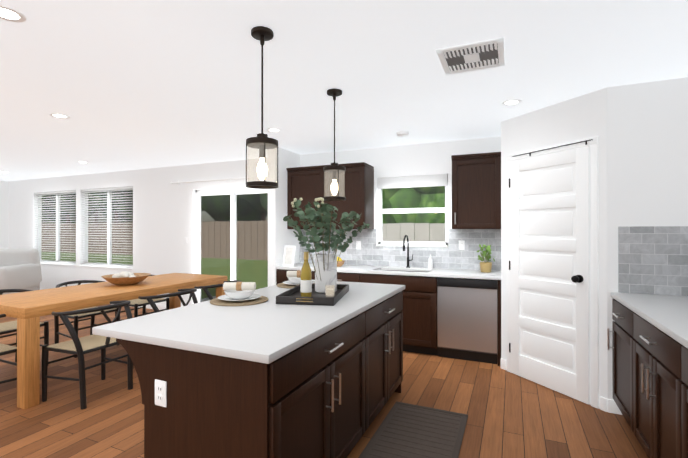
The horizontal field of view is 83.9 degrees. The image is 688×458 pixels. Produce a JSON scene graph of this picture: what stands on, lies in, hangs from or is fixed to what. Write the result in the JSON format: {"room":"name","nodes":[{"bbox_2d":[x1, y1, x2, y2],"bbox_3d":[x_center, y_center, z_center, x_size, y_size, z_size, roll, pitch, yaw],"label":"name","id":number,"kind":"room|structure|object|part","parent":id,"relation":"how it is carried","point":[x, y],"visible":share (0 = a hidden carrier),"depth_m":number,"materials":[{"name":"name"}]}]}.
{"room":"dining room and kitchen","nodes":[
{"label":"dining room and kitchen","id":0,"kind":"room"},
{"bbox_2d":[0,180,8,248],"bbox_3d":[-9.251,0.162,4.869,0.150,2.490,8.200,0,0,24],"label":"wall","id":1,"kind":"structure","parent":0,"point":[4,199],"depth_m":8.53,"materials":[{"name":"paint"}]},
{"bbox_2d":[8,136,500,306],"bbox_3d":[-2.170,0.166,6.315,11.950,2.490,0.150,0,0,24],"label":"wall","id":2,"kind":"structure","parent":0,"point":[163,217],"depth_m":6.61,"materials":[{"name":"paint"}]},
{"bbox_2d":[37,192,75,262],"bbox_3d":[-5.963,-0.034,7.998,1.430,1.500,0.075,0,0,24],"label":"living room window","id":3,"kind":"structure","parent":2,"relation":"in","point":[58,232],"depth_m":7.99,"materials":[{"name":"white plastic"}]},
{"bbox_2d":[34,190,75,264],"bbox_3d":[-5.993,-0.034,7.931,1.410,1.490,0.047,0,0,24],"label":"window blind","id":4,"kind":"object","parent":3,"relation":"attached to","point":[55,192],"visible":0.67,"depth_m":7.91,"materials":[{"name":"white plastic"}]},
{"bbox_2d":[83,189,132,265],"bbox_3d":[-4.494,-0.036,7.352,1.500,1.500,0.075,0,0,24],"label":"living room window","id":5,"kind":"structure","parent":2,"relation":"in","point":[109,252],"depth_m":7.35,"materials":[{"name":"white plastic"}]},
{"bbox_2d":[80,186,132,267],"bbox_3d":[-4.524,-0.036,7.285,1.480,1.490,0.047,0,0,24],"label":"window blind","id":6,"kind":"object","parent":5,"relation":"attached to","point":[104,189],"visible":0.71,"depth_m":7.27,"materials":[{"name":"white plastic"}]},
{"bbox_2d":[130,304,181,310],"bbox_3d":[-5.045,1.365,7.487,5.380,0.100,0.014,0,0,24],"label":"baseboard","id":7,"kind":"structure","parent":2,"relation":"attached to","point":[160,306],"depth_m":6.69,"materials":[{"name":"white"}]},
{"bbox_2d":[170,176,267,184],"bbox_3d":[-1.971,-0.779,6.099,2.110,0.060,0.089,0,0,24],"label":"curtain rod","id":8,"kind":"object","parent":2,"relation":"attached to","point":[229,179],"visible":0.75,"depth_m":6.12,"materials":[{"name":"white metal"}]},
{"bbox_2d":[195,187,267,302],"bbox_3d":[-1.783,0.376,6.139,1.560,2.070,0.110,0,0,24],"label":"sliding door","id":9,"kind":"structure","parent":2,"relation":"in","point":[233,193],"depth_m":6.16,"materials":[{"name":"white plastic"}]},
{"bbox_2d":[286,162,373,228],"bbox_3d":[-0.198,-0.415,5.152,1.133,0.835,0.388,0,0,24],"label":"upper cabinet","id":10,"kind":"object","parent":2,"relation":"attached to","point":[306,184],"visible":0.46,"depth_m":4.99,"materials":[{"name":"brown wood"}]},
{"bbox_2d":[300,229,500,270],"bbox_3d":[0.604,0.243,5.007,2.718,0.486,0.008,0,0,24],"label":"backsplash","id":11,"kind":"structure","parent":2,"relation":"attached to","point":[450,256],"depth_m":4.82,"materials":[{"name":"tile"}]},
{"bbox_2d":[356,241,360,248],"bbox_3d":[0.198,0.218,5.177,0.070,0.114,0.008,0,0,24],"label":"outlet","id":12,"kind":"object","parent":11,"relation":"attached to","point":[358,244],"visible":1,"depth_m":5.17,"materials":[{"name":"white plastic"}]},
{"bbox_2d":[459,240,464,249],"bbox_3d":[1.424,0.196,4.637,0.070,0.114,0.008,0,0,24],"label":"outlet","id":13,"kind":"object","parent":11,"relation":"attached to","point":[461,245],"visible":1,"depth_m":4.63,"materials":[{"name":"white plastic"}]},
{"bbox_2d":[377,174,447,188],"bbox_3d":[0.863,-0.607,4.915,0.910,0.146,0.022,0,0,24],"label":"blinds","id":14,"kind":"object","parent":2,"relation":"attached to","point":[414,181],"visible":0.98,"depth_m":4.90,"materials":[{"name":"white fabric"}]},
{"bbox_2d":[451,152,500,228],"bbox_3d":[1.528,-0.417,4.393,0.528,0.835,0.388,0,0,24],"label":"upper cabinet","id":15,"kind":"object","parent":2,"relation":"attached to","point":[476,191],"visible":0.92,"depth_m":4.26,"materials":[{"name":"brown wood"}]},
{"bbox_2d":[268,147,299,286],"bbox_3d":[-0.821,0.163,5.296,0.120,2.490,0.630,0,0,24],"label":"wall","id":16,"kind":"structure","parent":0,"point":[280,235],"depth_m":5.07,"materials":[{"name":"paint"}]},
{"bbox_2d":[0,304,647,457],"bbox_3d":[-3.821,1.450,2.558,11.950,0.100,8.350,0,0,24],"label":"floor","id":17,"kind":"structure","parent":0,"point":[510,415],"depth_m":2.92,"materials":[{"name":"brown wood"}]},
{"bbox_2d":[0,314,16,383],"bbox_3d":[-2.933,1.012,2.975,0.577,0.782,0.517,0,0,24],"label":"chair","id":18,"kind":"object","parent":17,"relation":"on","point":[6,349],"visible":0.48,"depth_m":3.05,"materials":[{"name":"black"}]},
{"bbox_2d":[0,248,41,294],"bbox_3d":[-6.289,0.892,6.983,0.941,1.042,0.986,0,0,-4],"label":"sofa","id":19,"kind":"object","parent":17,"relation":"on","point":[20,268],"visible":0.83,"depth_m":7.17,"materials":[{"name":"fabric"}]},
{"bbox_2d":[0,289,48,361],"bbox_3d":[-3.366,1.014,3.797,0.517,0.782,0.577,0,0,24],"label":"dining chair","id":20,"kind":"object","parent":17,"relation":"on","point":[8,327],"visible":0.42,"depth_m":3.91,"materials":[{"name":"black"}]},
{"bbox_2d":[54,280,119,357],"bbox_3d":[-3.052,1.016,4.511,0.517,0.782,0.577,0,0,24],"label":"dining chair","id":21,"kind":"object","parent":17,"relation":"on","point":[75,321],"visible":0.29,"depth_m":4.40,"materials":[{"name":"black"}]},
{"bbox_2d":[41,300,132,409],"bbox_3d":[-2.126,1.012,3.251,0.517,0.782,0.577,0,0,24],"label":"dining chair","id":22,"kind":"object","parent":17,"relation":"on","point":[78,347],"visible":0.9,"depth_m":3.11,"materials":[{"name":"black"}]},
{"bbox_2d":[0,273,226,409],"bbox_3d":[-2.442,1.013,4.215,0.940,0.785,2.310,0,0,24],"label":"dining table","id":23,"kind":"object","parent":17,"relation":"on","point":[27,309],"visible":0.73,"depth_m":3.39,"materials":[{"name":"brown wood"}]},
{"bbox_2d":[101,271,150,284],"bbox_3d":[-2.440,0.545,4.297,0.490,0.149,0.490,0,0,24],"label":"bowl","id":24,"kind":"object","parent":23,"relation":"on","point":[125,278],"visible":1,"depth_m":4.22,"materials":[{"name":"brown wood"}]},
{"bbox_2d":[115,275,168,320],"bbox_3d":[-2.759,1.018,5.179,0.517,0.782,0.577,0,0,24],"label":"dining chair","id":25,"kind":"object","parent":17,"relation":"on","point":[135,303],"visible":0.17,"depth_m":5.14,"materials":[{"name":"black"}]},
{"bbox_2d":[133,288,197,366],"bbox_3d":[-1.812,1.014,3.965,0.517,0.782,0.577,0,0,24],"label":"dining chair","id":26,"kind":"object","parent":17,"relation":"on","point":[180,292],"visible":0.31,"depth_m":3.78,"materials":[{"name":"black"}]},
{"bbox_2d":[194,280,240,299],"bbox_3d":[-1.518,1.016,4.633,0.517,0.782,0.577,0,0,24],"label":"dining chair","id":27,"kind":"object","parent":17,"relation":"on","point":[207,292],"visible":0.23,"depth_m":4.37,"materials":[{"name":"black"}]},
{"bbox_2d":[116,288,404,457],"bbox_3d":[-0.281,0.958,2.549,0.942,0.885,1.964,0,0,24],"label":"kitchen island","id":28,"kind":"object","parent":17,"relation":"on","point":[270,378],"depth_m":1.71,"materials":[{"name":"black wood"}]},
{"bbox_2d":[155,379,166,406],"bbox_3d":[-0.820,0.733,1.708,0.070,0.114,0.008,0,0,24],"label":"outlet","id":29,"kind":"object","parent":28,"relation":"attached to","point":[160,392],"visible":1,"depth_m":1.70,"materials":[{"name":"white plastic"}]},
{"bbox_2d":[92,280,403,363],"bbox_3d":[-0.349,0.498,2.580,1.030,0.035,2.020,0,0,24],"label":"island countertop","id":30,"kind":"structure","parent":28,"relation":"on","point":[257,333],"depth_m":1.90,"materials":[{"name":"white stone"}]},
{"bbox_2d":[210,282,268,305],"bbox_3d":[-0.697,0.415,2.558,0.380,0.128,0.380,0,0,24],"label":"place setting","id":31,"kind":"object","parent":30,"relation":"on","point":[239,293],"visible":1,"depth_m":2.52,"materials":[{"name":"white ceramic"}]},
{"bbox_2d":[277,270,314,288],"bbox_3d":[-0.383,0.417,3.272,0.380,0.128,0.380,0,0,24],"label":"place setting","id":32,"kind":"object","parent":30,"relation":"on","point":[294,278],"visible":0.54,"depth_m":3.24,"materials":[{"name":"white ceramic"}]},
{"bbox_2d":[276,284,348,305],"bbox_3d":[-0.199,0.455,2.711,0.380,0.050,0.601,0,0,10],"label":"serving tray","id":33,"kind":"object","parent":30,"relation":"on","point":[292,296],"visible":0.65,"depth_m":2.45,"materials":[{"name":"black wood"}]},
{"bbox_2d":[300,252,311,296],"bbox_3d":[-0.254,0.309,2.568,0.075,0.314,0.075,0,0,24],"label":"wine bottle","id":34,"kind":"object","parent":33,"relation":"on","point":[306,283],"visible":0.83,"depth_m":2.54,"materials":[{"name":"yellow glass"}]},
{"bbox_2d":[283,197,369,292],"bbox_3d":[-0.104,0.120,2.843,0.476,0.694,0.688,0,0,24],"label":"vase","id":35,"kind":"object","parent":33,"relation":"on","point":[325,267],"visible":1,"depth_m":2.77,"materials":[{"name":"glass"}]},
{"bbox_2d":[326,285,334,296],"bbox_3d":[-0.097,0.429,2.653,0.068,0.075,0.068,0,0,24],"label":"candle","id":36,"kind":"object","parent":33,"relation":"on","point":[330,292],"visible":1,"depth_m":2.63,"materials":[{"name":"beige wax"}]},
{"bbox_2d":[276,271,366,284],"bbox_3d":[-0.200,0.965,5.024,1.230,0.885,0.617,0,0,24],"label":"base cabinet","id":37,"kind":"object","parent":17,"relation":"on","point":[281,276],"depth_m":4.61,"materials":[{"name":"black wood"}]},
{"bbox_2d":[367,275,437,355],"bbox_3d":[0.689,0.964,4.633,0.962,0.885,0.617,0,0,24],"label":"base cabinet","id":38,"kind":"object","parent":17,"relation":"on","point":[419,310],"depth_m":4.25,"materials":[{"name":"black wood"}]},
{"bbox_2d":[275,263,500,278],"bbox_3d":[0.478,0.504,4.719,2.714,0.035,0.632,0,0,24],"label":"countertop","id":39,"kind":"structure","parent":38,"relation":"on","point":[435,273],"depth_m":4.45,"materials":[{"name":"white stone"}]},
{"bbox_2d":[283,245,295,266],"bbox_3d":[-0.710,0.353,5.073,0.216,0.270,0.180,0,0,24],"label":"framed picture","id":40,"kind":"object","parent":39,"relation":"on","point":[289,256],"visible":1,"depth_m":5.04,"materials":[{"name":"white"}]},
{"bbox_2d":[337,257,344,266],"bbox_3d":[-0.083,0.424,4.987,0.190,0.125,0.190,0,0,24],"label":"lemon bowl","id":41,"kind":"object","parent":39,"relation":"on","point":[340,263],"visible":0.52,"depth_m":4.93,"materials":[{"name":"yellow food"}]},
{"bbox_2d":[379,267,394,270],"bbox_3d":[0.708,0.617,4.600,0.704,0.216,0.394,0,0,24],"label":"sink","id":42,"kind":"object","parent":39,"relation":"in","point":[380,268],"depth_m":4.86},
{"bbox_2d":[403,235,412,267],"bbox_3d":[0.788,0.279,4.731,0.094,0.413,0.242,0,0,24],"label":"faucet","id":43,"kind":"object","parent":39,"relation":"on","point":[408,260],"visible":1,"depth_m":4.81,"materials":[{"name":"black metal"}]},
{"bbox_2d":[428,254,432,268],"bbox_3d":[1.064,0.398,4.711,0.060,0.176,0.070,0,0,24],"label":"soap dispenser","id":44,"kind":"object","parent":39,"relation":"on","point":[430,262],"visible":1,"depth_m":4.69,"materials":[{"name":"white ceramic"}]},
{"bbox_2d":[477,244,494,272],"bbox_3d":[1.601,0.328,4.310,0.212,0.314,0.233,0,0,24],"label":"potted plant","id":45,"kind":"object","parent":39,"relation":"on","point":[485,266],"visible":1,"depth_m":4.27,"materials":[{"name":"green plant"}]},
{"bbox_2d":[358,401,467,457],"bbox_3d":[0.381,1.394,2.305,0.555,0.011,1.470,0,0,24],"label":"rug","id":46,"kind":"object","parent":17,"relation":"on","point":[405,430],"visible":1,"depth_m":2.59,"materials":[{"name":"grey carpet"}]},
{"bbox_2d":[437,277,497,363],"bbox_3d":[1.393,0.969,4.271,0.611,0.872,0.518,0,0,24],"label":"dishwasher","id":47,"kind":"object","parent":17,"relation":"on","point":[467,319],"visible":0.96,"depth_m":4.05,"materials":[{"name":"grey metal"}]},
{"bbox_2d":[611,296,626,420],"bbox_3d":[2.196,0.958,2.519,0.597,0.885,0.612,0,0,24],"label":"base cabinet","id":48,"kind":"object","parent":17,"relation":"on","point":[619,310],"depth_m":2.74,"materials":[{"name":"black wood"}]},
{"bbox_2d":[627,308,670,457],"bbox_3d":[1.947,0.956,1.952,0.597,0.885,0.874,0,0,24],"label":"base cabinet","id":49,"kind":"object","parent":17,"relation":"on","point":[649,347],"depth_m":2.11,"materials":[{"name":"black wood"}]},
{"bbox_2d":[611,292,687,347],"bbox_3d":[1.834,0.496,1.710,0.607,0.035,2.386,0,0,24],"label":"countertop","id":50,"kind":"structure","parent":49,"relation":"on","point":[670,312],"depth_m":2.28,"materials":[{"name":"white stone"}]},
{"bbox_2d":[671,336,687,457],"bbox_3d":[1.675,0.955,1.334,0.597,0.885,0.724,0,0,24],"label":"base cabinet","id":51,"kind":"object","parent":17,"relation":"on","point":[679,351],"depth_m":1.74,"materials":[{"name":"black wood"}]},
{"bbox_2d":[0,0,687,180],"bbox_3d":[-3.821,-1.139,2.566,11.950,0.100,8.350,0,0,24],"label":"ceiling","id":52,"kind":"structure","parent":0,"point":[124,85],"depth_m":2.65,"materials":[{"name":"paint"}]},
{"bbox_2d":[0,5,26,21],"bbox_3d":[-1.710,-1.089,1.938,0.160,0.004,0.160,0,0,24],"label":"recessed light","id":53,"kind":"object","parent":52,"relation":"in","point":[9,14],"visible":1,"depth_m":1.95,"materials":[{"name":"white plastic"}]},
{"bbox_2d":[49,113,69,118],"bbox_3d":[-2.727,-1.084,3.674,0.160,0.004,0.160,0,0,24],"label":"recessed light","id":54,"kind":"object","parent":52,"relation":"in","point":[56,115],"visible":1,"depth_m":3.66,"materials":[{"name":"white plastic"}]},
{"bbox_2d":[246,26,277,188],"bbox_3d":[-0.452,-0.661,2.115,0.176,0.860,0.176,0,0,24],"label":"pendant light","id":55,"kind":"object","parent":52,"relation":"hanging from","point":[261,141],"visible":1,"depth_m":2.10,"materials":[{"name":"brown metal"}]},
{"bbox_2d":[267,128,280,131],"bbox_3d":[-0.769,-1.083,4.200,0.160,0.004,0.160,0,0,24],"label":"recessed light","id":56,"kind":"object","parent":52,"relation":"in","point":[273,130],"visible":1,"depth_m":4.20,"materials":[{"name":"white"}]},
{"bbox_2d":[323,88,345,200],"bbox_3d":[-0.075,-0.658,3.020,0.176,0.860,0.176,0,0,24],"label":"pendant light","id":57,"kind":"object","parent":52,"relation":"hanging from","point":[334,168],"visible":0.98,"depth_m":3.00,"materials":[{"name":"brown metal"}]},
{"bbox_2d":[397,131,408,136],"bbox_3d":[0.659,-1.062,4.293,0.140,0.045,0.140,0,0,24],"label":"smoke detector","id":58,"kind":"object","parent":52,"relation":"attached to","point":[402,133],"visible":1,"depth_m":4.25,"materials":[{"name":"white plastic"}]},
{"bbox_2d":[436,37,504,74],"bbox_3d":[0.811,-1.084,2.429,0.380,0.012,0.390,0,0,24],"label":"ceiling vent","id":59,"kind":"object","parent":52,"relation":"in","point":[486,54],"visible":1,"depth_m":2.41,"materials":[{"name":"white metal"}]},
{"bbox_2d":[502,99,521,105],"bbox_3d":[1.443,-1.085,3.293,0.160,0.004,0.160,0,0,24],"label":"recessed light","id":60,"kind":"object","parent":52,"relation":"in","point":[511,102],"visible":1,"depth_m":3.28,"materials":[{"name":"white"}]},
{"bbox_2d":[501,87,607,411],"bbox_3d":[1.854,0.158,3.426,0.110,2.490,1.027,0,0,-25],"label":"wall","id":61,"kind":"structure","parent":0,"point":[577,118],"depth_m":3.22,"materials":[{"name":"paint"}]},
{"bbox_2d":[509,139,592,403],"bbox_3d":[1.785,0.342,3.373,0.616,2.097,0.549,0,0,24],"label":"pantry door","id":62,"kind":"structure","parent":61,"relation":"in","point":[550,311],"depth_m":3.32,"materials":[{"name":"white wood"}]},
{"bbox_3d":[1.794,-0.689,3.360,0.015,0.034,0.770,0,0,-25],"label":"door hanger rail","id":63,"kind":"part","parent":62,"relation":"part of","materials":[{"name":"black metal"}]},
{"bbox_2d":[507,136,598,408],"bbox_3d":[1.800,0.339,3.388,0.020,2.127,0.882,0,0,-25],"label":"door frame","id":64,"kind":"structure","parent":61,"relation":"attached to","point":[594,211],"depth_m":3.02,"materials":[{"name":"white wood"}]},
{"bbox_2d":[607,77,687,399],"bbox_3d":[2.330,0.156,2.861,0.630,2.490,0.110,0,0,24],"label":"wall","id":65,"kind":"structure","parent":0,"point":[647,153],"depth_m":2.83,"materials":[{"name":"paint"}]},
{"bbox_3d":[1.550,0.149,0.118,0.150,2.490,8.200,0,0,24],"label":"wall","id":66,"kind":"structure","parent":0,"visible":0},
{"bbox_2d":[618,226,687,295],"bbox_3d":[1.858,0.228,1.702,0.558,0.499,2.389,0,0,24],"label":"backsplash","id":67,"kind":"structure","parent":66,"relation":"attached to","point":[652,259],"depth_m":2.81,"materials":[{"name":"tile"}]},
{"label":"outside","id":68,"kind":"structure","parent":0,"visible":0},
{"bbox_2d":[41,252,267,298],"bbox_3d":[0.081,1.673,24.527,70.000,0.180,34.990,0,0,24],"label":"lawn","id":69,"kind":"structure","parent":68,"point":[250,274],"depth_m":15.91,"materials":[{"name":"green plant"}]},
{"bbox_2d":[42,196,95,222],"bbox_3d":[-22.800,-3.575,31.182,6.489,10.353,6.165,0,0,24],"label":"tree","id":70,"kind":"object","parent":69,"relation":"on","point":[61,216],"depth_m":29.41,"materials":[{"name":"green plant"}]},
{"bbox_2d":[46,195,94,222],"bbox_3d":[-21.052,-4.380,30.525,7.101,11.961,6.559,0,0,24],"label":"tree","id":71,"kind":"object","parent":69,"relation":"on","point":[67,216],"depth_m":29.78,"materials":[{"name":"green plant"}]},
{"bbox_2d":[48,193,95,210],"bbox_3d":[-19.434,-4.729,29.535,7.383,12.652,5.989,0,0,24],"label":"tree","id":72,"kind":"object","parent":69,"relation":"on","point":[66,202],"depth_m":27.93,"materials":[{"name":"green plant"}]},
{"bbox_2d":[89,192,132,222],"bbox_3d":[-16.192,-3.457,28.336,6.582,10.102,5.712,0,0,24],"label":"tree","id":73,"kind":"object","parent":69,"relation":"on","point":[113,211],"depth_m":27.31,"materials":[{"name":"green plant"}]},
{"bbox_2d":[106,190,132,207],"bbox_3d":[-13.612,-4.873,27.202,7.373,12.926,6.353,0,0,24],"label":"tree","id":74,"kind":"object","parent":69,"relation":"on","point":[123,202],"depth_m":25.86,"materials":[{"name":"green plant"}]},
{"bbox_2d":[41,221,267,259],"bbox_3d":[-4.357,0.571,19.408,60.000,1.995,0.060,0,0,24],"label":"fence","id":75,"kind":"object","parent":69,"relation":"on","point":[249,243],"depth_m":20.65,"materials":[{"name":"brown wood"}]},
{"bbox_2d":[201,194,267,220],"bbox_3d":[-6.484,-3.775,23.855,7.405,10.712,6.155,0,0,24],"label":"tree","id":76,"kind":"object","parent":69,"relation":"on","point":[211,203],"depth_m":21.64,"materials":[{"name":"green plant"}]},
{"bbox_2d":[261,212,265,220],"bbox_3d":[-4.218,-3.775,22.951,5.632,10.708,6.282,0,0,24],"label":"tree","id":77,"kind":"object","parent":69,"relation":"on","point":[263,218],"depth_m":23.02,"materials":[{"name":"green plant"}]},
{"bbox_2d":[259,193,267,211],"bbox_3d":[-2.077,-3.599,22.093,8.055,10.350,6.399,0,0,24],"label":"tree","id":78,"kind":"object","parent":69,"relation":"on","point":[263,199],"depth_m":20.53,"materials":[{"name":"green plant"}]},
{"bbox_2d":[383,187,420,223],"bbox_3d":[1.145,-1.737,11.699,4.566,6.567,3.589,0,0,24],"label":"tree","id":79,"kind":"object","parent":69,"relation":"on","point":[406,196],"depth_m":10.28,"materials":[{"name":"green plant"}]},
{"bbox_2d":[383,223,444,241],"bbox_3d":[3.034,0.694,8.706,9.350,1.689,0.020,0,0,24],"label":"fence","id":80,"kind":"object","parent":69,"relation":"on","point":[432,234],"depth_m":9.27,"materials":[{"name":"beige wood"}]},
{"bbox_2d":[413,186,444,222],"bbox_3d":[3.618,-2.121,10.856,3.933,7.541,4.000,0,0,24],"label":"tree","id":81,"kind":"object","parent":69,"relation":"on","point":[433,191],"depth_m":9.85,"materials":[{"name":"green plant"}]}
]}

